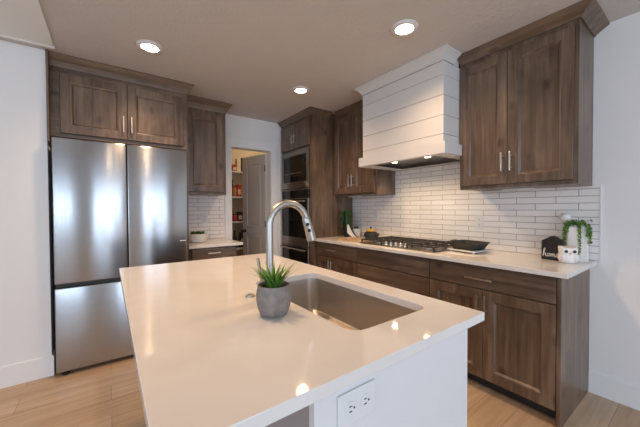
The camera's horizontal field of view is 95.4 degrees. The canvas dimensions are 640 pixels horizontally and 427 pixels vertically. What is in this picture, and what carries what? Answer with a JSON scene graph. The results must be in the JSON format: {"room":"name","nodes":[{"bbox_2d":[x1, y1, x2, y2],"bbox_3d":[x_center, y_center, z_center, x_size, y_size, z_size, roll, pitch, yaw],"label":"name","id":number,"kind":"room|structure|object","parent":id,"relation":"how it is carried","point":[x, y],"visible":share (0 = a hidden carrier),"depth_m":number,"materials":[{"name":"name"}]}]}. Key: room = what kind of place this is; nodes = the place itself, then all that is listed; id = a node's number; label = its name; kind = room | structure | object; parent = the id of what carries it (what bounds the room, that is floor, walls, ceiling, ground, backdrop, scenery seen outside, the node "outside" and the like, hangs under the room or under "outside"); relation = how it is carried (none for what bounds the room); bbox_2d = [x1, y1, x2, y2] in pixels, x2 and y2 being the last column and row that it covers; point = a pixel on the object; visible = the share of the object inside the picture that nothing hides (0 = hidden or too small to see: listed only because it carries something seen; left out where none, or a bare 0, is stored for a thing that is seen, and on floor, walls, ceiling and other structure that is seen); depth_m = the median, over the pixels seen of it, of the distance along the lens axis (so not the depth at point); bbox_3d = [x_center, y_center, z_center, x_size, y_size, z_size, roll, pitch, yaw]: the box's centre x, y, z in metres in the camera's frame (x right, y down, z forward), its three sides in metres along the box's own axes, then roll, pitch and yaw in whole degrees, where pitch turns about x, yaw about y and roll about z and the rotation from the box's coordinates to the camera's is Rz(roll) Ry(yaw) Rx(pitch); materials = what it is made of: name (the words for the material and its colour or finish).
{"room":"kitchen","nodes":[
{"label":"kitchen","id":0,"kind":"room"},
{"bbox_2d":[0,40,55,366],"bbox_3d":[-3.591,0.025,1.561,3.231,2.495,0.690,-1,1,-36],"label":"wall","id":1,"kind":"structure","parent":0,"point":[27,286],"depth_m":2.16,"materials":[{"name":"paint"}]},
{"bbox_2d":[0,0,53,46],"bbox_3d":[-2.797,-1.203,0.493,3.292,0.012,1.715,-1,1,-36],"label":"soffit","id":2,"kind":"structure","parent":1,"relation":"attached to","point":[19,19],"depth_m":1.86,"materials":[{"name":"paint"}]},
{"bbox_2d":[0,35,54,49],"bbox_3d":[-3.307,-1.210,1.198,3.297,0.016,0.025,-1,1,-36],"label":"trim","id":3,"kind":"structure","parent":1,"relation":"attached to","point":[3,36],"depth_m":2.08,"materials":[{"name":"paint"}]},
{"bbox_2d":[0,350,55,388],"bbox_3d":[-3.397,1.196,1.344,3.235,0.156,0.114,-1,1,-36],"label":"baseboard","id":4,"kind":"structure","parent":1,"relation":"attached to","point":[43,367],"depth_m":2.16,"materials":[{"name":"paint"}]},
{"bbox_2d":[192,114,281,256],"bbox_3d":[-2.592,-0.001,2.789,6.290,2.495,0.120,-1,1,-36],"label":"wall","id":5,"kind":"structure","parent":0,"point":[238,127],"depth_m":4.01,"materials":[{"name":"paint"}]},
{"bbox_2d":[188,195,223,238],"bbox_3d":[-1.448,0.048,3.543,0.543,0.528,0.007,-1,1,-36],"label":"tile backsplash","id":6,"kind":"structure","parent":5,"relation":"attached to","point":[212,205],"depth_m":3.59,"materials":[{"name":"white tile"}]},
{"bbox_2d":[202,213,207,222],"bbox_3d":[-1.409,0.057,3.561,0.072,0.116,0.009,-1,1,-36],"label":"electrical outlet","id":7,"kind":"object","parent":6,"relation":"attached to","point":[204,215],"visible":1,"depth_m":3.56,"materials":[{"name":"white paint"}]},
{"bbox_2d":[187,95,231,195],"bbox_3d":[-1.341,-0.740,3.371,0.536,1.049,0.390,-1,1,-36],"label":"upper cabinet","id":8,"kind":"object","parent":5,"relation":"attached to","point":[205,117],"visible":0.88,"depth_m":3.25,"materials":[{"name":"brown wood"}]},
{"bbox_2d":[225,137,276,255],"bbox_3d":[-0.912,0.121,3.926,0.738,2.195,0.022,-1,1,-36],"label":"trim","id":9,"kind":"structure","parent":5,"relation":"attached to","point":[230,142],"depth_m":3.85,"materials":[{"name":"paint"}]},
{"bbox_2d":[241,154,266,254],"bbox_3d":[-0.968,0.168,4.400,0.558,2.060,0.171,0,1,35],"label":"door","id":10,"kind":"structure","parent":5,"relation":"in","point":[254,168],"depth_m":4.35,"materials":[{"name":"paint"}]},
{"bbox_2d":[231,149,266,255],"bbox_3d":[-1.482,-0.047,5.155,1.710,2.495,0.120,-1,1,-36],"label":"wall","id":11,"kind":"structure","parent":0,"point":[237,204],"depth_m":5.12,"materials":[{"name":"paint"}]},
{"bbox_2d":[232,171,242,175],"bbox_3d":[-1.292,-0.679,4.974,1.577,0.022,0.378,-1,1,-36],"label":"shelf","id":12,"kind":"object","parent":11,"relation":"attached to","point":[233,172],"visible":0.04,"depth_m":4.84,"materials":[{"name":"white paint"}]},
{"bbox_2d":[232,164,236,170],"bbox_3d":[-1.406,-0.741,4.755,0.075,0.110,0.071,-1,1,-36],"label":"carton","id":13,"kind":"object","parent":12,"relation":"on","point":[234,167],"visible":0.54,"depth_m":4.72,"materials":[{"name":"red cardboard"}]},
{"bbox_2d":[235,159,240,170],"bbox_3d":[-1.356,-0.792,4.815,0.065,0.210,0.081,-1,1,-36],"label":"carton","id":14,"kind":"object","parent":12,"relation":"on","point":[237,161],"visible":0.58,"depth_m":4.79,"materials":[{"name":"beige cardboard"}]},
{"bbox_3d":[-1.290,-0.269,4.981,1.577,0.022,0.378,-1,1,-36],"label":"shelf","id":15,"kind":"object","parent":11,"relation":"attached to","visible":0},
{"bbox_2d":[232,186,236,195],"bbox_3d":[-1.410,-0.361,4.770,0.084,0.170,0.084,-1,1,-36],"label":"storage jar","id":16,"kind":"object","parent":15,"relation":"on","point":[234,189],"visible":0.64,"depth_m":4.74,"materials":[{"name":"orange glass"}]},
{"bbox_2d":[236,184,240,196],"bbox_3d":[-1.351,-0.377,4.825,0.070,0.200,0.081,-1,1,-36],"label":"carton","id":17,"kind":"object","parent":15,"relation":"on","point":[238,187],"visible":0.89,"depth_m":4.79,"materials":[{"name":"red cardboard"}]},
{"bbox_3d":[-1.288,0.136,4.988,1.577,0.022,0.378,-1,1,-36],"label":"shelf","id":18,"kind":"object","parent":11,"relation":"attached to","visible":0},
{"bbox_2d":[232,214,237,220],"bbox_3d":[-1.399,0.069,4.771,0.090,0.120,0.090,-1,1,-36],"label":"storage jar","id":19,"kind":"object","parent":18,"relation":"on","point":[234,216],"visible":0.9,"depth_m":4.74,"materials":[{"name":"red glass"}]},
{"bbox_2d":[236,212,242,220],"bbox_3d":[-1.338,0.048,4.840,0.080,0.160,0.081,-1,1,-36],"label":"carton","id":20,"kind":"object","parent":18,"relation":"on","point":[239,214],"visible":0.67,"depth_m":4.81,"materials":[{"name":"cardboard"}]},
{"bbox_3d":[-1.286,0.571,4.995,1.577,0.022,0.378,-1,1,-36],"label":"shelf","id":21,"kind":"object","parent":11,"relation":"attached to","visible":0},
{"bbox_2d":[232,230,236,246],"bbox_3d":[-1.432,0.422,4.876,0.090,0.280,0.090,-1,1,-36],"label":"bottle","id":22,"kind":"object","parent":21,"relation":"on","point":[234,237],"visible":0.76,"depth_m":4.86,"materials":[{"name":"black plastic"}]},
{"bbox_2d":[238,232,242,246],"bbox_3d":[-1.310,0.437,4.878,0.090,0.250,0.091,-1,1,-36],"label":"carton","id":23,"kind":"object","parent":21,"relation":"on","point":[240,234],"visible":0.52,"depth_m":4.84,"materials":[{"name":"black cardboard"}]},
{"bbox_2d":[0,0,639,122],"bbox_3d":[-0.684,-1.274,0.153,6.550,0.120,9.120,-1,1,-36],"label":"ceiling","id":24,"kind":"structure","parent":0,"point":[248,55],"depth_m":2.05,"materials":[{"name":"white paint"}]},
{"bbox_2d":[136,39,162,53],"bbox_3d":[-1.267,-1.238,2.167,0.176,0.014,0.176,-1,1,-36],"label":"recessed light","id":25,"kind":"object","parent":24,"relation":"in","point":[148,46],"visible":1,"depth_m":2.15,"materials":[{"name":"white paint"}]},
{"bbox_2d":[292,86,308,93],"bbox_3d":[-0.196,-1.257,2.970,0.176,0.014,0.176,-1,1,-36],"label":"recessed light","id":26,"kind":"object","parent":24,"relation":"in","point":[298,89],"visible":1,"depth_m":2.94,"materials":[{"name":"white paint"}]},
{"bbox_2d":[391,19,417,35],"bbox_3d":[0.569,-1.244,1.959,0.176,0.014,0.176,-1,1,-36],"label":"recessed light","id":27,"kind":"object","parent":24,"relation":"in","point":[405,27],"visible":1,"depth_m":1.94,"materials":[{"name":"white paint"}]},
{"bbox_2d":[0,354,639,426],"bbox_3d":[-0.671,1.340,0.198,6.550,0.120,9.120,-1,1,-36],"label":"floor","id":28,"kind":"structure","parent":0,"point":[104,394],"depth_m":1.89,"materials":[{"name":"brown wood"}]},
{"bbox_2d":[51,137,187,375],"bbox_3d":[-1.842,0.328,2.767,0.940,1.830,0.746,-1,1,-36],"label":"refrigerator","id":29,"kind":"object","parent":28,"relation":"on","point":[116,206],"visible":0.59,"depth_m":2.37,"materials":[{"name":"silver metal"}]},
{"bbox_2d":[45,49,194,260],"bbox_3d":[-1.843,-0.006,2.813,1.063,2.492,0.717,-1,1,-36],"label":"tall cabinet","id":30,"kind":"object","parent":28,"relation":"on","point":[86,99],"visible":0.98,"depth_m":2.49,"materials":[{"name":"brown wood"}]},
{"bbox_2d":[189,245,235,260],"bbox_3d":[-1.269,0.789,3.285,0.479,0.882,0.646,-1,1,-36],"label":"base cabinet","id":31,"kind":"object","parent":28,"relation":"on","point":[224,251],"visible":0.2,"depth_m":3.03,"materials":[{"name":"brown wood"}]},
{"bbox_2d":[189,238,242,248],"bbox_3d":[-1.255,0.331,3.294,0.553,0.030,0.626,-1,1,-36],"label":"countertop","id":32,"kind":"structure","parent":31,"relation":"on","point":[214,242],"depth_m":3.12,"materials":[{"name":"stone"}]},
{"bbox_2d":[189,231,207,242],"bbox_3d":[-1.364,0.252,3.241,0.220,0.130,0.220,-1,1,-36],"label":"succulent bowl","id":33,"kind":"object","parent":32,"relation":"on","point":[194,237],"visible":0.99,"depth_m":3.16,"materials":[{"name":"white ceramic"}]},
{"bbox_2d":[278,106,352,265],"bbox_3d":[-0.056,-0.036,4.023,0.730,2.493,0.822,-1,1,-36],"label":"tall cabinet","id":34,"kind":"object","parent":28,"relation":"on","point":[312,128],"visible":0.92,"depth_m":3.67,"materials":[{"name":"brown wood"}]},
{"bbox_2d":[280,188,309,264],"bbox_3d":[-0.148,0.366,4.007,0.576,1.388,0.669,-1,1,-36],"label":"double oven","id":35,"kind":"object","parent":34,"relation":"in","point":[295,246],"visible":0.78,"depth_m":3.83,"materials":[{"name":"black glass"}]},
{"bbox_2d":[282,148,309,189],"bbox_3d":[-0.182,-0.574,3.970,0.446,0.485,0.669,-1,1,-36],"label":"microwave","id":36,"kind":"object","parent":34,"relation":"in","point":[295,165],"visible":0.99,"depth_m":3.81,"materials":[{"name":"black glass"}]},
{"bbox_2d":[316,241,357,276],"bbox_3d":[0.401,0.777,3.483,0.650,0.882,0.728,-1,1,-36],"label":"base cabinet","id":37,"kind":"object","parent":28,"relation":"on","point":[333,257],"visible":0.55,"depth_m":3.27,"materials":[{"name":"brown wood"}]},
{"bbox_2d":[265,329,466,426],"bbox_3d":[-0.221,0.813,1.504,0.684,0.883,1.655,-1,1,-36],"label":"kitchen island","id":38,"kind":"object","parent":28,"relation":"on","point":[427,388],"visible":0.06,"depth_m":0.84,"materials":[{"name":"white paint"}]},
{"bbox_2d":[119,253,484,426],"bbox_3d":[-0.338,0.358,1.416,1.010,0.030,1.720,-1,1,-36],"label":"island countertop","id":39,"kind":"structure","parent":38,"relation":"on","point":[205,353],"depth_m":0.80,"materials":[{"name":"stone"}]},
{"bbox_2d":[245,293,254,297],"bbox_3d":[-0.291,0.341,1.215,0.040,0.009,0.040,-1,1,-36],"label":"button","id":40,"kind":"object","parent":39,"relation":"on","point":[250,295],"visible":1,"depth_m":1.21,"materials":[{"name":"silver metal"}]},
{"bbox_2d":[248,261,299,317],"bbox_3d":[-0.160,0.259,1.011,0.189,0.178,0.175,0,1,20],"label":"potted plant","id":41,"kind":"object","parent":39,"relation":"on","point":[273,295],"visible":1,"depth_m":0.97,"materials":[{"name":"green plant"}]},
{"bbox_2d":[256,200,315,282],"bbox_3d":[-0.141,0.143,1.260,0.253,0.401,0.114,-1,1,-36],"label":"kitchen faucet","id":42,"kind":"object","parent":39,"relation":"on","point":[309,231],"visible":0.63,"depth_m":1.20,"materials":[{"name":"silver metal"}]},
{"bbox_2d":[289,278,415,329],"bbox_3d":[0.033,0.466,1.263,0.426,0.184,0.789,-1,1,-36],"label":"sink","id":43,"kind":"object","parent":39,"relation":"in","point":[349,309],"visible":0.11,"depth_m":1.47,"materials":[{"name":"silver metal"}]},
{"bbox_2d":[337,379,374,426],"bbox_3d":[0.090,0.456,0.697,0.122,0.078,0.009,-1,1,-36],"label":"electrical outlet","id":44,"kind":"object","parent":38,"relation":"attached to","point":[358,402],"visible":1,"depth_m":0.69,"materials":[{"name":"white plastic"}]},
{"bbox_2d":[345,401,355,415],"bbox_3d":[0.072,0.456,0.681,0.033,0.033,0.002,-1,1,-36],"label":"receptacle","id":45,"kind":"object","parent":44,"relation":"attached to","point":[350,406],"depth_m":0.68,"materials":[{"name":"white plastic"}]},
{"bbox_2d":[360,393,370,407],"bbox_3d":[0.111,0.456,0.709,0.033,0.033,0.002,-1,1,-36],"label":"receptacle","id":46,"kind":"object","parent":44,"relation":"attached to","point":[365,398],"depth_m":0.71,"materials":[{"name":"white plastic"}]},
{"bbox_2d":[357,248,430,296],"bbox_3d":[0.878,0.785,2.860,0.612,0.882,0.840,-1,1,-36],"label":"base cabinet","id":47,"kind":"object","parent":28,"relation":"on","point":[409,273],"visible":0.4,"depth_m":2.61,"materials":[{"name":"brown wood"}]},
{"bbox_2d":[430,259,589,426],"bbox_3d":[1.358,0.794,2.168,0.650,0.882,0.842,-1,1,-36],"label":"base cabinet","id":48,"kind":"object","parent":28,"relation":"on","point":[530,347],"visible":0.84,"depth_m":1.86,"materials":[{"name":"brown wood"}]},
{"bbox_2d":[314,236,596,278],"bbox_3d":[0.900,0.328,2.777,0.649,0.030,2.450,-1,1,-36],"label":"countertop","id":49,"kind":"structure","parent":48,"relation":"on","point":[505,260],"depth_m":2.05,"materials":[{"name":"stone"}]},
{"bbox_2d":[340,210,350,236],"bbox_3d":[0.350,0.124,3.763,0.106,0.348,0.185,-1,1,-36],"label":"trailing plant","id":50,"kind":"object","parent":49,"relation":"on","point":[345,216],"visible":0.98,"depth_m":3.74,"materials":[{"name":"green plant"}]},
{"bbox_2d":[347,224,356,236],"bbox_3d":[0.405,0.219,3.596,0.180,0.164,0.062,1,1,39],"label":"dish","id":51,"kind":"object","parent":49,"relation":"on","point":[350,233],"visible":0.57,"depth_m":3.60,"materials":[{"name":"white ceramic"}]},
{"bbox_2d":[338,237,367,241],"bbox_3d":[0.400,0.295,3.313,0.230,0.022,0.360,-1,1,-40],"label":"cutting board","id":52,"kind":"object","parent":49,"relation":"on","point":[352,239],"visible":0.68,"depth_m":3.28,"materials":[{"name":"brown wood"}]},
{"bbox_2d":[352,226,360,236],"bbox_3d":[0.472,0.227,3.771,0.119,0.142,0.122,-1,1,-17],"label":"potted plant","id":53,"kind":"object","parent":49,"relation":"on","point":[356,230],"visible":0.93,"depth_m":3.73,"materials":[{"name":"green plant"}]},
{"bbox_2d":[364,227,378,237],"bbox_3d":[0.619,0.230,3.504,0.182,0.143,0.172,0,1,8],"label":"teapot","id":54,"kind":"object","parent":49,"relation":"on","point":[370,233],"visible":0.91,"depth_m":3.45,"materials":[{"name":"metal"}]},
{"bbox_2d":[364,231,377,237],"bbox_3d":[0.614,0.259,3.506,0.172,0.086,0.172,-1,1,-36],"label":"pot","id":55,"kind":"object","parent":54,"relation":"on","point":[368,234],"depth_m":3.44,"materials":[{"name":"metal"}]},
{"bbox_2d":[359,236,452,252],"bbox_3d":[0.873,0.288,2.853,0.510,0.048,0.870,-1,1,-36],"label":"gas cooktop","id":56,"kind":"object","parent":49,"relation":"in","point":[416,244],"visible":0.95,"depth_m":2.76,"materials":[{"name":"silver metal"}]},
{"bbox_2d":[447,248,490,253],"bbox_3d":[1.244,0.306,2.437,0.230,0.020,0.244,-1,1,-30],"label":"serving stand","id":57,"kind":"object","parent":49,"relation":"on","point":[450,249],"visible":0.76,"depth_m":2.35,"materials":[{"name":"white ceramic"}]},
{"bbox_2d":[447,239,490,250],"bbox_3d":[1.243,0.263,2.436,0.240,0.066,0.294,-1,1,-30],"label":"pan","id":58,"kind":"object","parent":57,"relation":"on","point":[470,245],"visible":1,"depth_m":2.38,"materials":[{"name":"metal"}]},
{"bbox_2d":[541,236,565,260],"bbox_3d":[1.617,0.238,2.017,0.040,0.167,0.132,-1,1,-24],"label":"sign","id":59,"kind":"object","parent":49,"relation":"on","point":[549,246],"visible":0.93,"depth_m":2.01,"materials":[{"name":"black plastic"}]},
{"bbox_2d":[559,213,570,245],"bbox_3d":[1.758,0.158,2.088,0.066,0.324,0.066,-1,1,-36],"label":"ornament","id":60,"kind":"object","parent":49,"relation":"on","point":[563,217],"visible":0.48,"depth_m":2.07,"materials":[{"name":"ceramic"}]},
{"bbox_2d":[558,246,578,263],"bbox_3d":[1.626,0.268,1.908,0.105,0.111,0.089,0,1,18],"label":"planter","id":61,"kind":"object","parent":49,"relation":"on","point":[566,254],"visible":1,"depth_m":1.88,"materials":[{"name":"white ceramic"}]},
{"bbox_2d":[562,219,592,261],"bbox_3d":[1.754,0.180,1.979,0.144,0.282,0.155,-1,1,-36],"label":"trailing plant","id":62,"kind":"object","parent":49,"relation":"on","point":[578,236],"visible":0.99,"depth_m":1.95,"materials":[{"name":"green plant"}]},
{"bbox_2d":[353,12,639,385],"bbox_3d":[1.906,-0.012,2.055,0.120,2.495,9.120,-1,1,-36],"label":"wall","id":63,"kind":"structure","parent":0,"point":[614,305],"depth_m":1.90,"materials":[{"name":"paint"}]},
{"bbox_2d":[334,100,394,196],"bbox_3d":[0.503,-0.741,3.534,0.369,1.071,0.724,-1,1,-36],"label":"upper cabinet","id":64,"kind":"object","parent":63,"relation":"attached to","point":[350,180],"visible":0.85,"depth_m":3.44,"materials":[{"name":"brown wood"}]},
{"bbox_2d":[354,44,461,170],"bbox_3d":[0.903,-0.869,2.750,0.641,0.794,0.998,-1,1,-36],"label":"range hood","id":65,"kind":"object","parent":63,"relation":"attached to","point":[411,112],"visible":0.91,"depth_m":2.47,"materials":[{"name":"white wood"}]},
{"bbox_2d":[353,163,601,260],"bbox_3d":[1.169,-0.162,2.954,0.010,0.940,2.464,-1,1,-36],"label":"tile backsplash","id":66,"kind":"structure","parent":63,"relation":"attached to","point":[430,203],"depth_m":2.66,"materials":[{"name":"white tile"}]},
{"bbox_2d":[374,210,377,219],"bbox_3d":[0.694,0.020,3.598,0.009,0.116,0.072,-1,1,-36],"label":"electrical outlet","id":67,"kind":"object","parent":66,"relation":"attached to","point":[375,211],"visible":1,"depth_m":3.60,"materials":[{"name":"white paint"}]},
{"bbox_2d":[475,216,483,228],"bbox_3d":[1.422,0.076,2.598,0.009,0.116,0.072,-1,1,-36],"label":"electrical outlet","id":68,"kind":"object","parent":66,"relation":"attached to","point":[479,220],"visible":1,"depth_m":2.59,"materials":[{"name":"white paint"}]},
{"bbox_2d":[457,0,609,190],"bbox_3d":[1.500,-0.718,2.133,0.418,1.080,0.821,-1,1,-36],"label":"upper cabinet","id":69,"kind":"object","parent":63,"relation":"attached to","point":[526,92],"visible":1,"depth_m":1.98,"materials":[{"name":"brown wood"}]},
{"bbox_2d":[588,370,639,410],"bbox_3d":[3.162,1.184,0.241,0.016,0.149,4.403,-1,1,-36],"label":"baseboard","id":70,"kind":"structure","parent":63,"relation":"attached to","point":[616,390],"depth_m":1.91,"materials":[{"name":"paint"}]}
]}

